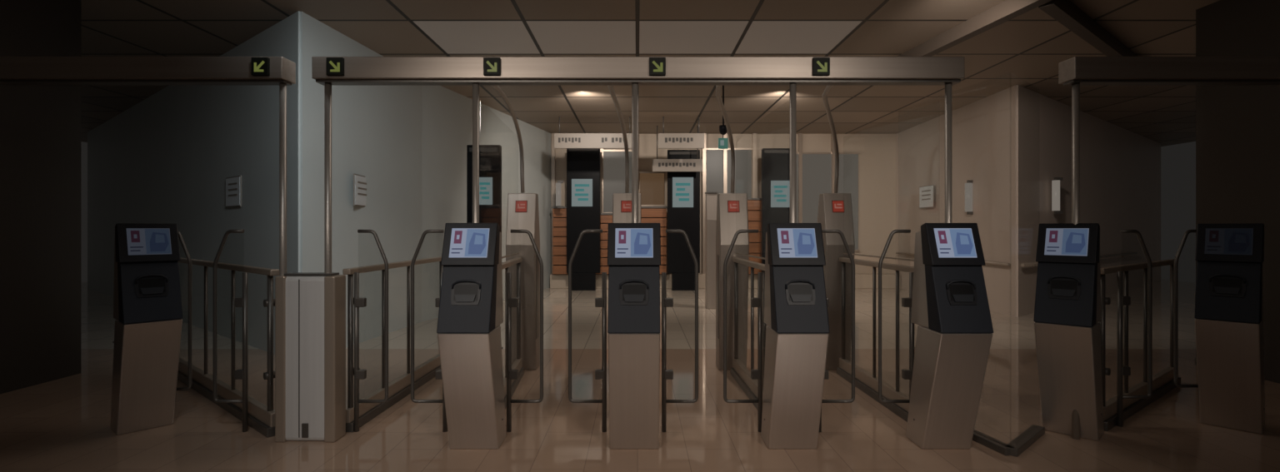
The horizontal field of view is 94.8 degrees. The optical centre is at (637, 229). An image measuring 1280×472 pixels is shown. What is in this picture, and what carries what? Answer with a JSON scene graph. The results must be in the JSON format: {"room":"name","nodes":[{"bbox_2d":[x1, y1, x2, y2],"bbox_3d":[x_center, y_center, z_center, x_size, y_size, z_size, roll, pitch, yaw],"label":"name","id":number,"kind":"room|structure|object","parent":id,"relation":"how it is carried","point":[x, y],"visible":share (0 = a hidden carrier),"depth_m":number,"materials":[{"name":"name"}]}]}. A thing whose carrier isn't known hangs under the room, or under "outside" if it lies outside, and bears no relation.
{"room":"airport passport control","nodes":[
{"label":"airport passport control","id":0,"kind":"room"},
{"bbox_2d":[0,0,81,394],"bbox_3d":[-5.250,-0.425,1.250,0.100,3.550,8.500,0,0,0],"label":"wall","id":1,"kind":"structure","parent":0,"point":[41,126],"depth_m":5.12,"materials":[{"name":"grey"}]},
{"bbox_2d":[87,10,299,354],"bbox_3d":[-7.955,-0.425,9.675,11.753,3.550,0.040,0,0,39],"label":"wall","id":2,"kind":"structure","parent":0,"point":[168,157],"depth_m":7.70,"materials":[{"name":"white paint"}]},
{"bbox_2d":[225,175,241,207],"bbox_3d":[-4.900,-0.450,7.130,0.530,0.370,0.020,0,0,39],"label":"notice","id":3,"kind":"object","parent":2,"relation":"attached to","point":[233,184],"visible":1,"depth_m":7.09,"materials":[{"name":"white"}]},
{"bbox_2d":[300,11,421,347],"bbox_3d":[-3.280,-0.425,7.250,0.040,3.550,2.613,0,0,6],"label":"wall","id":4,"kind":"structure","parent":0,"point":[377,130],"depth_m":7.05,"materials":[{"name":"white paint"}]},
{"bbox_2d":[353,173,366,207],"bbox_3d":[-3.271,-0.450,7.000,0.020,0.370,0.530,0,0,-6],"label":"notice","id":5,"kind":"object","parent":4,"relation":"attached to","point":[359,182],"visible":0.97,"depth_m":6.88,"materials":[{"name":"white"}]},
{"bbox_2d":[421,85,551,321],"bbox_3d":[-2.575,-0.425,11.075,0.040,3.550,5.179,0,0,13],"label":"wall","id":6,"kind":"structure","parent":0,"point":[447,114],"depth_m":9.58,"materials":[{"name":"white paint"}]},
{"bbox_2d":[551,133,554,274],"bbox_3d":[-1.938,-0.585,13.550,0.080,3.230,0.100,0,0,0],"label":"trim","id":7,"kind":"structure","parent":6,"relation":"attached to","point":[552,134],"depth_m":13.50,"materials":[{"name":"silver metal"}]},
{"bbox_2d":[0,280,1279,471],"bbox_3d":[0.000,1.400,8.500,28.000,0.100,23.000,0,0,0],"label":"floor","id":8,"kind":"structure","parent":0,"point":[62,425],"depth_m":4.15,"materials":[{"name":"tile"}]},
{"bbox_2d":[110,223,182,435],"bbox_3d":[-3.294,0.657,3.945,0.452,1.386,0.316,0,0,40],"label":"kiosk","id":9,"kind":"object","parent":8,"relation":"on","point":[147,310],"visible":1,"depth_m":3.86,"materials":[{"name":"metal"}]},
{"bbox_2d":[140,286,164,294],"bbox_3d":[-3.157,0.403,3.830,0.022,0.044,0.124,0,0,40],"label":"tray","id":10,"kind":"object","parent":9,"relation":"on","point":[143,290],"depth_m":3.83,"materials":[{"name":"grey"}]},
{"bbox_2d":[176,230,191,390],"bbox_3d":[-3.317,0.677,4.220,0.236,1.346,0.040,0,0,0],"label":"flap","id":11,"kind":"object","parent":8,"relation":"on","point":[180,237],"visible":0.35,"depth_m":4.21,"materials":[{"name":"grey metal"}]},
{"bbox_2d":[177,257,279,438],"bbox_3d":[-3.455,0.807,4.765,2.880,1.085,0.090,0,0,40],"label":"barrier","id":12,"kind":"object","parent":8,"relation":"on","point":[261,417],"visible":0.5,"depth_m":4.32,"materials":[{"name":"silver metal"}]},
{"bbox_2d":[212,230,248,432],"bbox_3d":[-2.712,0.677,3.920,0.228,1.346,0.040,0,0,0],"label":"flap","id":13,"kind":"object","parent":8,"relation":"on","point":[242,302],"visible":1,"depth_m":3.91,"materials":[{"name":"grey metal"}]},
{"bbox_2d":[279,83,286,276],"bbox_3d":[-2.280,0.200,3.785,0.042,2.300,0.042,0,0,0],"label":"post","id":14,"kind":"object","parent":8,"relation":"on","point":[282,87],"visible":0.54,"depth_m":3.77,"materials":[{"name":"silver metal"}]},
{"bbox_2d":[0,56,295,84],"bbox_3d":[-3.695,-1.020,3.785,2.910,0.140,0.150,0,0,0],"label":"beam","id":15,"kind":"structure","parent":14,"relation":"on","point":[11,67],"depth_m":3.71,"materials":[{"name":"metal"}]},
{"bbox_2d":[0,80,291,85],"bbox_3d":[-3.695,-0.942,3.785,2.890,0.015,0.090,0,0,0],"label":"beam lower lip","id":16,"kind":"object","parent":15,"relation":"attached to","point":[2,82],"depth_m":3.76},
{"bbox_2d":[251,57,269,75],"bbox_3d":[-2.370,-1.022,3.699,0.104,0.110,0.022,0,0,0],"label":"sign plate","id":17,"kind":"object","parent":15,"relation":"attached to","point":[266,66],"visible":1,"depth_m":3.69,"materials":[{"name":"black"}]},
{"bbox_2d":[284,272,339,440],"bbox_3d":[-2.105,0.818,3.790,0.330,1.065,0.140,0,0,0],"label":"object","id":18,"kind":"object","parent":8,"relation":"on","point":[312,288],"depth_m":3.72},
{"bbox_2d":[275,275,286,442],"bbox_3d":[-2.257,0.825,3.786,0.065,1.050,0.148,0,0,0],"label":"trim","id":19,"kind":"structure","parent":18,"relation":"attached to","point":[280,282],"depth_m":3.71,"materials":[{"name":"silver metal"}]},
{"bbox_2d":[298,280,299,438],"bbox_3d":[-2.139,0.820,3.724,0.006,1.000,0.013,0,0,0],"label":"seam","id":20,"kind":"object","parent":18,"relation":"attached to","point":[298,280],"visible":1,"depth_m":3.72,"materials":[{"name":"grey metal"}]},
{"bbox_2d":[324,275,345,442],"bbox_3d":[-1.945,0.825,3.786,0.070,1.050,0.148,0,0,0],"label":"trim","id":21,"kind":"structure","parent":18,"relation":"attached to","point":[334,286],"depth_m":3.71,"materials":[{"name":"silver metal"}]},
{"bbox_2d":[324,83,331,273],"bbox_3d":[-1.990,0.200,3.785,0.042,2.300,0.042,0,0,0],"label":"post","id":22,"kind":"object","parent":8,"relation":"on","point":[327,87],"visible":0.46,"depth_m":3.77,"materials":[{"name":"silver metal"}]},
{"bbox_2d":[354,230,388,432],"bbox_3d":[-1.774,0.677,3.920,0.228,1.346,0.040,0,0,0],"label":"flap","id":23,"kind":"object","parent":8,"relation":"on","point":[358,302],"visible":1,"depth_m":3.91,"materials":[{"name":"grey metal"}]},
{"bbox_2d":[342,256,443,432],"bbox_3d":[-1.905,0.807,4.800,0.090,1.085,1.801,0,0,2],"label":"barrier","id":24,"kind":"object","parent":8,"relation":"on","point":[399,388],"visible":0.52,"depth_m":4.43,"materials":[{"name":"silver metal"}]},
{"bbox_2d":[410,230,447,432],"bbox_3d":[-1.388,0.677,3.920,0.245,1.346,0.040,0,0,0],"label":"flap","id":25,"kind":"object","parent":8,"relation":"on","point":[438,372],"visible":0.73,"depth_m":3.91,"materials":[{"name":"grey metal"}]},
{"bbox_2d":[436,223,505,449],"bbox_3d":[-1.000,0.657,3.592,0.316,1.386,0.452,0,0,0],"label":"kiosk","id":26,"kind":"object","parent":8,"relation":"on","point":[471,312],"visible":1,"depth_m":3.48,"materials":[{"name":"metal"}]},
{"bbox_2d":[455,295,475,302],"bbox_3d":[-1.000,0.403,3.413,0.124,0.044,0.022,0,0,0],"label":"tray","id":27,"kind":"object","parent":26,"relation":"on","point":[458,298],"depth_m":3.41,"materials":[{"name":"grey"}]},
{"bbox_2d":[472,83,479,223],"bbox_3d":[-1.040,0.200,3.785,0.042,2.300,0.042,0,0,0],"label":"post","id":28,"kind":"object","parent":8,"relation":"on","point":[475,86],"visible":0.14,"depth_m":3.77,"materials":[{"name":"silver metal"}]},
{"bbox_2d":[466,145,501,235],"bbox_3d":[-2.253,0.060,8.660,0.487,2.580,0.180,0,0,0],"label":"display","id":29,"kind":"object","parent":8,"relation":"on","point":[490,156],"visible":0.42,"depth_m":8.60,"materials":[{"name":"black"}]},
{"bbox_2d":[499,257,524,409],"bbox_3d":[-1.050,0.807,4.670,0.090,1.085,1.623,0,0,-4],"label":"barrier","id":30,"kind":"object","parent":8,"relation":"on","point":[517,365],"visible":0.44,"depth_m":5.22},
{"bbox_2d":[505,193,539,369],"bbox_3d":[-1.100,0.505,5.670,0.278,1.690,0.340,0,0,0],"label":"pedestal","id":31,"kind":"object","parent":8,"relation":"on","point":[522,213],"visible":0.78,"depth_m":5.56,"materials":[{"name":"metal"}]},
{"bbox_2d":[491,85,524,193],"bbox_3d":[-1.077,-0.716,4.760,0.048,0.744,1.796,0,0,-1],"label":"support strut","id":32,"kind":"object","parent":31,"relation":"on","point":[497,88],"visible":0.88,"depth_m":5.40,"materials":[{"name":"silver metal"}]},
{"bbox_2d":[535,255,538,339],"bbox_3d":[-0.963,0.650,5.660,0.004,0.800,0.120,0,0,0],"label":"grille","id":33,"kind":"object","parent":31,"relation":"attached to","point":[537,260],"depth_m":5.63,"materials":[{"name":"grey metal"}]},
{"bbox_2d":[506,230,543,432],"bbox_3d":[-0.750,0.677,3.920,0.245,1.346,0.040,0,0,0],"label":"flap","id":34,"kind":"object","parent":8,"relation":"on","point":[511,302],"visible":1,"depth_m":3.91,"materials":[{"name":"grey metal"}]},
{"bbox_2d":[566,148,599,290],"bbox_3d":[-1.188,-0.230,12.960,0.731,3.159,0.180,0,0,0],"label":"display","id":35,"kind":"object","parent":8,"relation":"on","point":[582,164],"visible":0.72,"depth_m":12.90,"materials":[{"name":"black"}]},
{"bbox_2d":[568,230,606,432],"bbox_3d":[-0.333,0.677,3.920,0.256,1.346,0.040,0,0,0],"label":"flap","id":36,"kind":"object","parent":8,"relation":"on","point":[599,302],"visible":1,"depth_m":3.91,"materials":[{"name":"grey metal"}]},
{"bbox_2d":[612,193,640,223],"bbox_3d":[-0.100,0.505,5.670,0.278,1.690,0.340,0,0,0],"label":"pedestal","id":37,"kind":"object","parent":8,"relation":"on","point":[622,202],"visible":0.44,"depth_m":5.57,"materials":[{"name":"metal"}]},
{"bbox_2d":[607,85,629,193],"bbox_3d":[-0.169,-0.716,4.760,0.073,0.744,1.799,0,0,3],"label":"support strut","id":38,"kind":"object","parent":37,"relation":"on","point":[610,87],"visible":0.9,"depth_m":5.44,"materials":[{"name":"silver metal"}]},
{"bbox_2d":[607,223,660,449],"bbox_3d":[-0.020,0.657,3.592,0.316,1.386,0.452,0,0,0],"label":"kiosk","id":39,"kind":"object","parent":8,"relation":"on","point":[633,249],"visible":1,"depth_m":3.47,"materials":[{"name":"metal"}]},
{"bbox_2d":[623,295,644,302],"bbox_3d":[-0.020,0.403,3.413,0.124,0.044,0.022,0,0,0],"label":"tray","id":40,"kind":"object","parent":39,"relation":"on","point":[627,298],"depth_m":3.41,"materials":[{"name":"grey"}]},
{"bbox_2d":[631,83,638,223],"bbox_3d":[-0.015,0.200,3.785,0.042,2.300,0.042,0,0,0],"label":"post","id":41,"kind":"object","parent":8,"relation":"on","point":[634,86],"visible":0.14,"depth_m":3.77,"materials":[{"name":"silver metal"}]},
{"bbox_2d":[311,56,964,79],"bbox_3d":[0.005,-1.020,3.785,4.120,0.140,0.150,0,0,0],"label":"beam","id":42,"kind":"structure","parent":41,"relation":"on","point":[355,67],"depth_m":3.71,"materials":[{"name":"metal"}]},
{"bbox_2d":[325,57,344,75],"bbox_3d":[-1.900,-1.022,3.699,0.104,0.110,0.022,0,0,0],"label":"sign plate","id":43,"kind":"object","parent":42,"relation":"attached to","point":[335,60],"visible":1,"depth_m":3.69,"materials":[{"name":"black"}]},
{"bbox_2d":[483,57,500,75],"bbox_3d":[-0.915,-1.022,3.699,0.104,0.110,0.022,0,0,0],"label":"sign plate","id":44,"kind":"object","parent":42,"relation":"attached to","point":[492,60],"visible":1,"depth_m":3.69,"materials":[{"name":"black"}]},
{"bbox_2d":[315,80,960,85],"bbox_3d":[0.005,-0.942,3.785,4.100,0.015,0.090,0,0,0],"label":"beam lower lip","id":45,"kind":"object","parent":42,"relation":"attached to","point":[334,82],"depth_m":3.76,"materials":[{"name":"metal"}]},
{"bbox_2d":[649,57,665,75],"bbox_3d":[0.125,-1.022,3.699,0.104,0.110,0.022,0,0,0],"label":"sign plate","id":46,"kind":"object","parent":42,"relation":"attached to","point":[657,60],"visible":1,"depth_m":3.69,"materials":[{"name":"black"}]},
{"bbox_2d":[812,57,829,75],"bbox_3d":[1.155,-1.022,3.699,0.104,0.110,0.022,0,0,0],"label":"sign plate","id":47,"kind":"object","parent":42,"relation":"attached to","point":[822,60],"visible":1,"depth_m":3.69,"materials":[{"name":"black"}]},
{"bbox_2d":[661,230,698,432],"bbox_3d":[0.283,0.677,3.920,0.245,1.346,0.040,0,0,0],"label":"flap","id":48,"kind":"object","parent":8,"relation":"on","point":[666,302],"visible":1,"depth_m":3.91,"materials":[{"name":"grey metal"}]},
{"bbox_2d":[667,150,699,290],"bbox_3d":[1.014,-0.193,12.960,0.713,3.086,0.180,0,0,0],"label":"display","id":49,"kind":"object","parent":8,"relation":"on","point":[683,187],"visible":0.93,"depth_m":12.90,"materials":[{"name":"black"}]},
{"bbox_2d":[705,193,717,309],"bbox_3d":[1.255,0.373,9.990,0.182,1.953,0.260,0,0,0],"label":"column","id":50,"kind":"structure","parent":8,"relation":"on","point":[711,198],"depth_m":9.88,"materials":[{"name":"metal"}]},
{"bbox_2d":[715,193,749,369],"bbox_3d":[0.910,0.505,5.670,0.278,1.690,0.340,0,0,0],"label":"pedestal","id":51,"kind":"object","parent":8,"relation":"on","point":[732,208],"visible":0.83,"depth_m":5.56,"materials":[{"name":"metal"}]},
{"bbox_2d":[716,255,719,339],"bbox_3d":[0.773,0.650,5.660,0.004,0.800,0.120,0,0,0],"label":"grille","id":52,"kind":"object","parent":51,"relation":"attached to","point":[717,256],"depth_m":5.64,"materials":[{"name":"grey metal"}]},
{"bbox_2d":[715,85,734,193],"bbox_3d":[0.710,-0.716,4.766,0.143,0.744,1.824,0,0,10],"label":"support strut","id":53,"kind":"object","parent":51,"relation":"on","point":[717,87],"visible":0.91,"depth_m":5.43,"materials":[{"name":"silver metal"}]},
{"bbox_2d":[723,230,762,432],"bbox_3d":[0.702,0.677,3.920,0.261,1.346,0.040,0,0,0],"label":"flap","id":54,"kind":"object","parent":8,"relation":"on","point":[755,302],"visible":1,"depth_m":3.91,"materials":[{"name":"grey metal"}]},
{"bbox_2d":[730,257,765,409],"bbox_3d":[0.930,0.807,4.670,0.090,1.085,1.620,0,0,-1],"label":"barrier","id":55,"kind":"object","parent":8,"relation":"on","point":[739,372],"visible":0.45,"depth_m":4.77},
{"bbox_2d":[761,148,789,272],"bbox_3d":[2.981,-0.191,12.660,0.607,3.081,0.180,0,0,0],"label":"display","id":56,"kind":"object","parent":8,"relation":"on","point":[775,162],"visible":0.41,"depth_m":12.60,"materials":[{"name":"black"}]},
{"bbox_2d":[790,83,796,223],"bbox_3d":[1.000,0.200,3.785,0.042,2.300,0.042,0,0,0],"label":"post","id":57,"kind":"object","parent":8,"relation":"on","point":[792,86],"visible":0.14,"depth_m":3.77,"materials":[{"name":"silver metal"}]},
{"bbox_2d":[760,223,829,449],"bbox_3d":[0.950,0.657,3.592,0.316,1.386,0.452,0,0,0],"label":"kiosk","id":58,"kind":"object","parent":8,"relation":"on","point":[796,317],"visible":1,"depth_m":3.47,"materials":[{"name":"metal"}]},
{"bbox_2d":[790,295,811,302],"bbox_3d":[0.950,0.403,3.413,0.124,0.044,0.022,0,0,0],"label":"tray","id":59,"kind":"object","parent":58,"relation":"on","point":[793,298],"depth_m":3.41,"materials":[{"name":"grey"}]},
{"bbox_2d":[817,193,854,369],"bbox_3d":[1.900,0.505,5.670,0.278,1.690,0.340,0,0,0],"label":"pedestal","id":60,"kind":"object","parent":8,"relation":"on","point":[835,210],"visible":0.63,"depth_m":5.56,"materials":[{"name":"metal"}]},
{"bbox_2d":[822,85,839,193],"bbox_3d":[1.596,-0.716,4.777,0.196,0.744,1.860,0,0,15],"label":"support strut","id":61,"kind":"object","parent":60,"relation":"on","point":[827,88],"visible":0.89,"depth_m":5.42,"materials":[{"name":"silver metal"}]},
{"bbox_2d":[818,230,854,432],"bbox_3d":[1.322,0.677,3.920,0.256,1.346,0.040,0,0,0],"label":"flap","id":62,"kind":"object","parent":8,"relation":"on","point":[826,377],"visible":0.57,"depth_m":3.91,"materials":[{"name":"grey metal"}]},
{"bbox_2d":[836,257,914,422],"bbox_3d":[1.915,0.808,4.670,0.120,1.085,1.622,0,0,0],"label":"barrier","id":63,"kind":"object","parent":8,"relation":"on","point":[865,382],"depth_m":4.74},
{"bbox_2d":[843,253,914,261],"bbox_3d":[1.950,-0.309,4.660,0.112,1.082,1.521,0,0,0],"label":"handrail","id":64,"kind":"object","parent":63,"relation":"attached to","point":[902,259],"depth_m":4.63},
{"bbox_2d":[945,83,951,223],"bbox_3d":[2.000,0.200,3.785,0.042,2.300,0.042,0,0,0],"label":"post","id":65,"kind":"object","parent":8,"relation":"on","point":[947,86],"visible":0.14,"depth_m":3.77,"materials":[{"name":"silver metal"}]},
{"bbox_2d":[905,223,993,449],"bbox_3d":[1.890,0.657,3.592,0.316,1.386,0.452,0,0,0],"label":"kiosk","id":66,"kind":"object","parent":8,"relation":"on","point":[950,306],"visible":1,"depth_m":3.48,"materials":[{"name":"metal"}]},
{"bbox_2d":[951,295,974,302],"bbox_3d":[1.890,0.403,3.413,0.124,0.044,0.022,0,0,0],"label":"tray","id":67,"kind":"object","parent":66,"relation":"on","point":[955,298],"depth_m":3.41,"materials":[{"name":"grey"}]},
{"bbox_2d":[972,425,1044,457],"bbox_3d":[2.129,0.210,4.021,0.623,2.280,0.963,0,0,-42],"label":"barrier","id":68,"kind":"object","parent":8,"relation":"on","point":[1016,447],"visible":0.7,"depth_m":3.63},
{"bbox_2d":[1033,223,1104,441],"bbox_3d":[2.815,0.657,3.835,0.452,1.386,0.316,0,0,-44],"label":"kiosk","id":69,"kind":"object","parent":8,"relation":"on","point":[1067,312],"visible":0.97,"depth_m":3.74,"materials":[{"name":"metal"}]},
{"bbox_2d":[1051,289,1075,297],"bbox_3d":[2.686,0.403,3.710,0.022,0.044,0.124,0,0,-44],"label":"tray","id":70,"kind":"object","parent":69,"relation":"on","point":[1055,292],"depth_m":3.71,"materials":[{"name":"grey"}]},
{"bbox_2d":[1071,83,1079,439],"bbox_3d":[2.820,0.200,3.785,0.042,2.300,0.042,0,0,0],"label":"post","id":71,"kind":"object","parent":8,"relation":"on","point":[1075,87],"visible":0.48,"depth_m":3.77,"materials":[{"name":"silver metal"}]},
{"bbox_2d":[1058,56,1279,84],"bbox_3d":[4.155,-1.020,3.785,2.790,0.140,0.150,0,0,0],"label":"beam","id":72,"kind":"structure","parent":71,"relation":"on","point":[1076,67],"depth_m":3.71,"materials":[{"name":"metal"}]},
{"bbox_2d":[1063,80,1279,85],"bbox_3d":[4.155,-0.942,3.785,2.770,0.015,0.090,0,0,0],"label":"beam lower lip","id":73,"kind":"object","parent":72,"relation":"attached to","point":[1082,82],"depth_m":3.76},
{"bbox_2d":[1116,230,1152,427],"bbox_3d":[3.397,0.677,4.020,0.233,1.346,0.040,0,0,0],"label":"flap","id":74,"kind":"object","parent":8,"relation":"on","point":[1122,301],"visible":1,"depth_m":4.01,"materials":[{"name":"grey metal"}]},
{"bbox_2d":[1099,259,1180,431],"bbox_3d":[3.900,0.807,4.550,2.000,1.085,0.090,0,0,-37],"label":"barrier","id":75,"kind":"object","parent":8,"relation":"on","point":[1162,382],"visible":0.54,"depth_m":4.31,"materials":[{"name":"silver metal"}]},
{"bbox_2d":[1173,230,1198,388],"bbox_3d":[4.043,0.677,4.300,0.240,1.346,0.040,0,0,0],"label":"flap","id":76,"kind":"object","parent":8,"relation":"on","point":[1186,234],"visible":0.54,"depth_m":4.29,"materials":[{"name":"grey metal"}]},
{"bbox_2d":[1194,223,1264,434],"bbox_3d":[3.994,0.657,3.965,0.452,1.386,0.316,0,0,-40],"label":"kiosk","id":77,"kind":"object","parent":8,"relation":"on","point":[1228,314],"visible":1,"depth_m":3.88,"materials":[{"name":"metal"}]},
{"bbox_2d":[1214,286,1240,294],"bbox_3d":[3.857,0.403,3.850,0.022,0.044,0.124,0,0,-40],"label":"tray","id":78,"kind":"object","parent":77,"relation":"on","point":[1217,290],"depth_m":3.85,"materials":[{"name":"grey"}]},
{"bbox_2d":[81,0,1219,146],"bbox_3d":[0.000,-2.275,8.500,28.000,0.150,23.000,0,0,0],"label":"ceiling","id":79,"kind":"structure","parent":0,"point":[1026,50],"depth_m":6.86,"materials":[{"name":"tile"}]},
{"bbox_2d":[554,116,631,148],"bbox_3d":[-0.839,-1.890,11.527,1.580,0.620,0.066,0,0,0],"label":"direction sign","id":80,"kind":"object","parent":79,"relation":"hanging from","point":[561,140],"visible":0.79,"depth_m":11.50,"materials":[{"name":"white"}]},
{"bbox_2d":[652,125,702,171],"bbox_3d":[0.850,-1.711,12.527,1.062,0.978,0.066,0,0,0],"label":"notice board","id":81,"kind":"object","parent":79,"relation":"hanging from","point":[658,165],"visible":0.98,"depth_m":12.50,"materials":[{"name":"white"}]},
{"bbox_2d":[658,116,704,148],"bbox_3d":[0.855,-1.890,11.527,0.896,0.620,0.066,0,0,0],"label":"direction sign","id":82,"kind":"object","parent":79,"relation":"hanging from","point":[665,140],"visible":1,"depth_m":11.50,"materials":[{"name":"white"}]},
{"bbox_2d":[718,135,728,149],"bbox_3d":[1.459,-1.784,10.027,0.160,0.831,0.066,0,0,0],"label":"exit sign","id":83,"kind":"object","parent":79,"relation":"hanging from","point":[722,142],"visible":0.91,"depth_m":10.00,"materials":[{"name":"teal"}]},
{"bbox_2d":[719,85,727,134],"bbox_3d":[1.255,-1.788,8.600,0.120,0.825,0.120,0,0,0],"label":"dome camera","id":84,"kind":"object","parent":79,"relation":"hanging from","point":[722,129],"visible":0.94,"depth_m":8.57,"materials":[{"name":"black plastic"}]},
{"bbox_2d":[897,0,1051,56],"bbox_3d":[3.525,-2.125,6.250,0.120,0.150,3.529,0,0,-7],"label":"trim","id":85,"kind":"structure","parent":79,"relation":"attached to","point":[1007,10],"depth_m":6.10,"materials":[{"name":"brown"}]},
{"bbox_2d":[1038,0,1138,56],"bbox_3d":[5.325,-2.125,6.700,4.084,0.150,0.120,0,0,-40],"label":"trim","id":86,"kind":"structure","parent":79,"relation":"attached to","point":[1066,12],"depth_m":6.09,"materials":[{"name":"brown"}]},
{"bbox_2d":[555,134,895,274],"bbox_3d":[2.000,-0.425,13.675,8.000,3.550,0.150,0,0,0],"label":"wall","id":87,"kind":"structure","parent":0,"point":[877,157],"depth_m":13.60,"materials":[{"name":"beige paint"}]},
{"bbox_2d":[555,180,563,208],"bbox_3d":[-1.700,-0.750,12.800,0.160,0.600,0.119,0,0,0],"label":"wall lamp","id":88,"kind":"object","parent":87,"relation":"attached to","point":[558,184],"visible":1,"depth_m":12.75,"materials":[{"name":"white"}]},
{"bbox_2d":[600,148,603,213],"bbox_3d":[-0.825,-0.585,13.550,0.080,3.230,0.100,0,0,0],"label":"trim","id":89,"kind":"structure","parent":87,"relation":"attached to","point":[601,149],"depth_m":13.50,"materials":[{"name":"silver metal"}]},
{"bbox_2d":[603,151,631,212],"bbox_3d":[-0.422,-1.084,13.580,0.729,1.401,0.040,0,0,0],"label":"pane","id":90,"kind":"object","parent":87,"relation":"attached to","point":[613,162],"visible":0.57,"depth_m":13.56,"materials":[{"name":"black"}]},
{"bbox_2d":[640,173,664,204],"bbox_3d":[0.336,-0.921,13.580,0.557,0.729,0.040,0,0,0],"label":"pane","id":91,"kind":"object","parent":87,"relation":"attached to","point":[652,185],"visible":0.86,"depth_m":13.56,"materials":[{"name":"black"}]},
{"bbox_2d":[702,133,705,274],"bbox_3d":[1.535,-0.585,13.550,0.080,3.230,0.100,0,0,0],"label":"trim","id":92,"kind":"structure","parent":87,"relation":"attached to","point":[704,148],"depth_m":13.50,"materials":[{"name":"silver metal"}]},
{"bbox_2d":[723,133,726,193],"bbox_3d":[2.015,-0.585,13.550,0.080,3.230,0.100,0,0,0],"label":"trim","id":93,"kind":"structure","parent":87,"relation":"attached to","point":[725,135],"depth_m":13.50,"materials":[{"name":"silver metal"}]},
{"bbox_2d":[706,150,751,198],"bbox_3d":[2.111,-0.672,13.580,1.036,2.303,0.040,0,0,0],"label":"pane","id":94,"kind":"object","parent":87,"relation":"attached to","point":[742,184],"visible":0.36,"depth_m":13.56,"materials":[{"name":"black"}]},
{"bbox_2d":[751,133,756,198],"bbox_3d":[2.687,-0.585,13.550,0.080,3.230,0.100,0,0,0],"label":"trim","id":95,"kind":"structure","parent":87,"relation":"attached to","point":[753,135],"depth_m":13.50,"materials":[{"name":"silver metal"}]},
{"bbox_2d":[797,133,802,223],"bbox_3d":[3.743,-0.585,13.550,0.080,3.230,0.100,0,0,0],"label":"trim","id":96,"kind":"structure","parent":87,"relation":"attached to","point":[799,135],"depth_m":13.50,"materials":[{"name":"silver metal"}]},
{"bbox_2d":[796,154,858,249],"bbox_3d":[4.366,-0.624,13.580,1.440,2.207,0.040,0,0,0],"label":"pane","id":97,"kind":"object","parent":87,"relation":"attached to","point":[817,168],"visible":0.43,"depth_m":13.56,"materials":[{"name":"black"}]},
{"bbox_2d":[830,134,834,193],"bbox_3d":[4.510,-0.585,13.550,0.080,3.230,0.100,0,0,0],"label":"trim","id":98,"kind":"structure","parent":87,"relation":"attached to","point":[832,151],"depth_m":13.50,"materials":[{"name":"silver metal"}]},
{"bbox_2d":[550,274,900,289],"bbox_3d":[1.985,1.190,13.450,7.930,0.320,0.300,0,0,0],"label":"baseboard","id":99,"kind":"structure","parent":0,"point":[862,281],"depth_m":13.30,"materials":[{"name":"beige paint"}]},
{"bbox_2d":[551,206,568,274],"bbox_3d":[-1.726,0.263,13.200,0.374,1.534,0.200,0,0,0],"label":"wall panel","id":100,"kind":"object","parent":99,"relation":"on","point":[559,215],"depth_m":13.12,"materials":[{"name":"orange wood"}]},
{"bbox_2d":[595,213,612,274],"bbox_3d":[-0.863,0.337,13.200,0.652,1.385,0.200,0,0,0],"label":"wall panel","id":101,"kind":"object","parent":99,"relation":"on","point":[605,218],"depth_m":13.12,"materials":[{"name":"orange wood"}]},
{"bbox_2d":[640,206,667,274],"bbox_3d":[0.111,0.263,13.200,1.116,1.534,0.200,0,0,0],"label":"wall panel","id":102,"kind":"object","parent":99,"relation":"on","point":[648,214],"depth_m":13.12,"materials":[{"name":"orange wood"}]},
{"bbox_2d":[747,198,761,274],"bbox_3d":[2.616,0.170,13.200,0.485,1.719,0.200,0,0,0],"label":"wall panel","id":103,"kind":"object","parent":99,"relation":"on","point":[754,205],"depth_m":13.12,"materials":[{"name":"orange wood"}]},
{"bbox_2d":[878,230,914,403],"bbox_3d":[1.724,0.677,3.920,0.239,1.346,0.040,0,0,0],"label":"flap","id":104,"kind":"object","parent":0,"point":[906,302],"depth_m":3.91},
{"bbox_2d":[895,85,1016,317],"bbox_3d":[5.900,-0.425,11.300,0.040,3.550,4.604,0,0,2],"label":"wall","id":105,"kind":"structure","parent":0,"point":[984,130],"depth_m":10.12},
{"bbox_2d":[919,185,934,208],"bbox_3d":[5.841,-0.650,11.900,0.020,0.450,0.630,0,0,2],"label":"notice","id":106,"kind":"object","parent":105,"relation":"attached to","point":[926,192],"visible":1,"depth_m":11.85,"materials":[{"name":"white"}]},
{"bbox_2d":[895,252,1010,266],"bbox_3d":[5.862,0.582,11.223,0.153,0.114,4.354,0,0,2],"label":"wall handrail","id":107,"kind":"object","parent":105,"relation":"attached to","point":[992,263],"visible":0.45,"depth_m":9.51,"materials":[{"name":"silver metal"}]},
{"bbox_2d":[965,180,973,214],"bbox_3d":[5.790,-0.550,10.250,0.160,0.600,0.119,0,0,0],"label":"wall lamp","id":108,"kind":"object","parent":105,"relation":"attached to","point":[968,186],"visible":1,"depth_m":10.21,"materials":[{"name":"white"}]},
{"bbox_2d":[1016,85,1160,317],"bbox_3d":[9.650,-0.425,12.100,9.886,3.550,0.040,0,0,-39],"label":"wall","id":109,"kind":"structure","parent":0,"point":[1120,167],"depth_m":11.29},
{"bbox_2d":[1051,177,1063,214],"bbox_3d":[6.923,-0.550,9.700,0.155,0.600,0.109,0,0,0],"label":"wall lamp","id":110,"kind":"object","parent":109,"relation":"attached to","point":[1056,183],"visible":1,"depth_m":9.67,"materials":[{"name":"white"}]},
{"bbox_2d":[1020,252,1137,268],"bbox_3d":[8.558,0.582,11.157,7.000,0.112,0.107,0,0,-39],"label":"wall handrail","id":111,"kind":"object","parent":109,"relation":"attached to","point":[1033,264],"visible":0.51,"depth_m":11.76,"materials":[{"name":"silver metal"}]},
{"bbox_2d":[1195,0,1279,384],"bbox_3d":[5.650,-0.425,1.450,0.100,3.550,8.900,0,0,0],"label":"wall","id":112,"kind":"structure","parent":0,"point":[1237,127],"depth_m":5.43,"materials":[{"name":"grey"}]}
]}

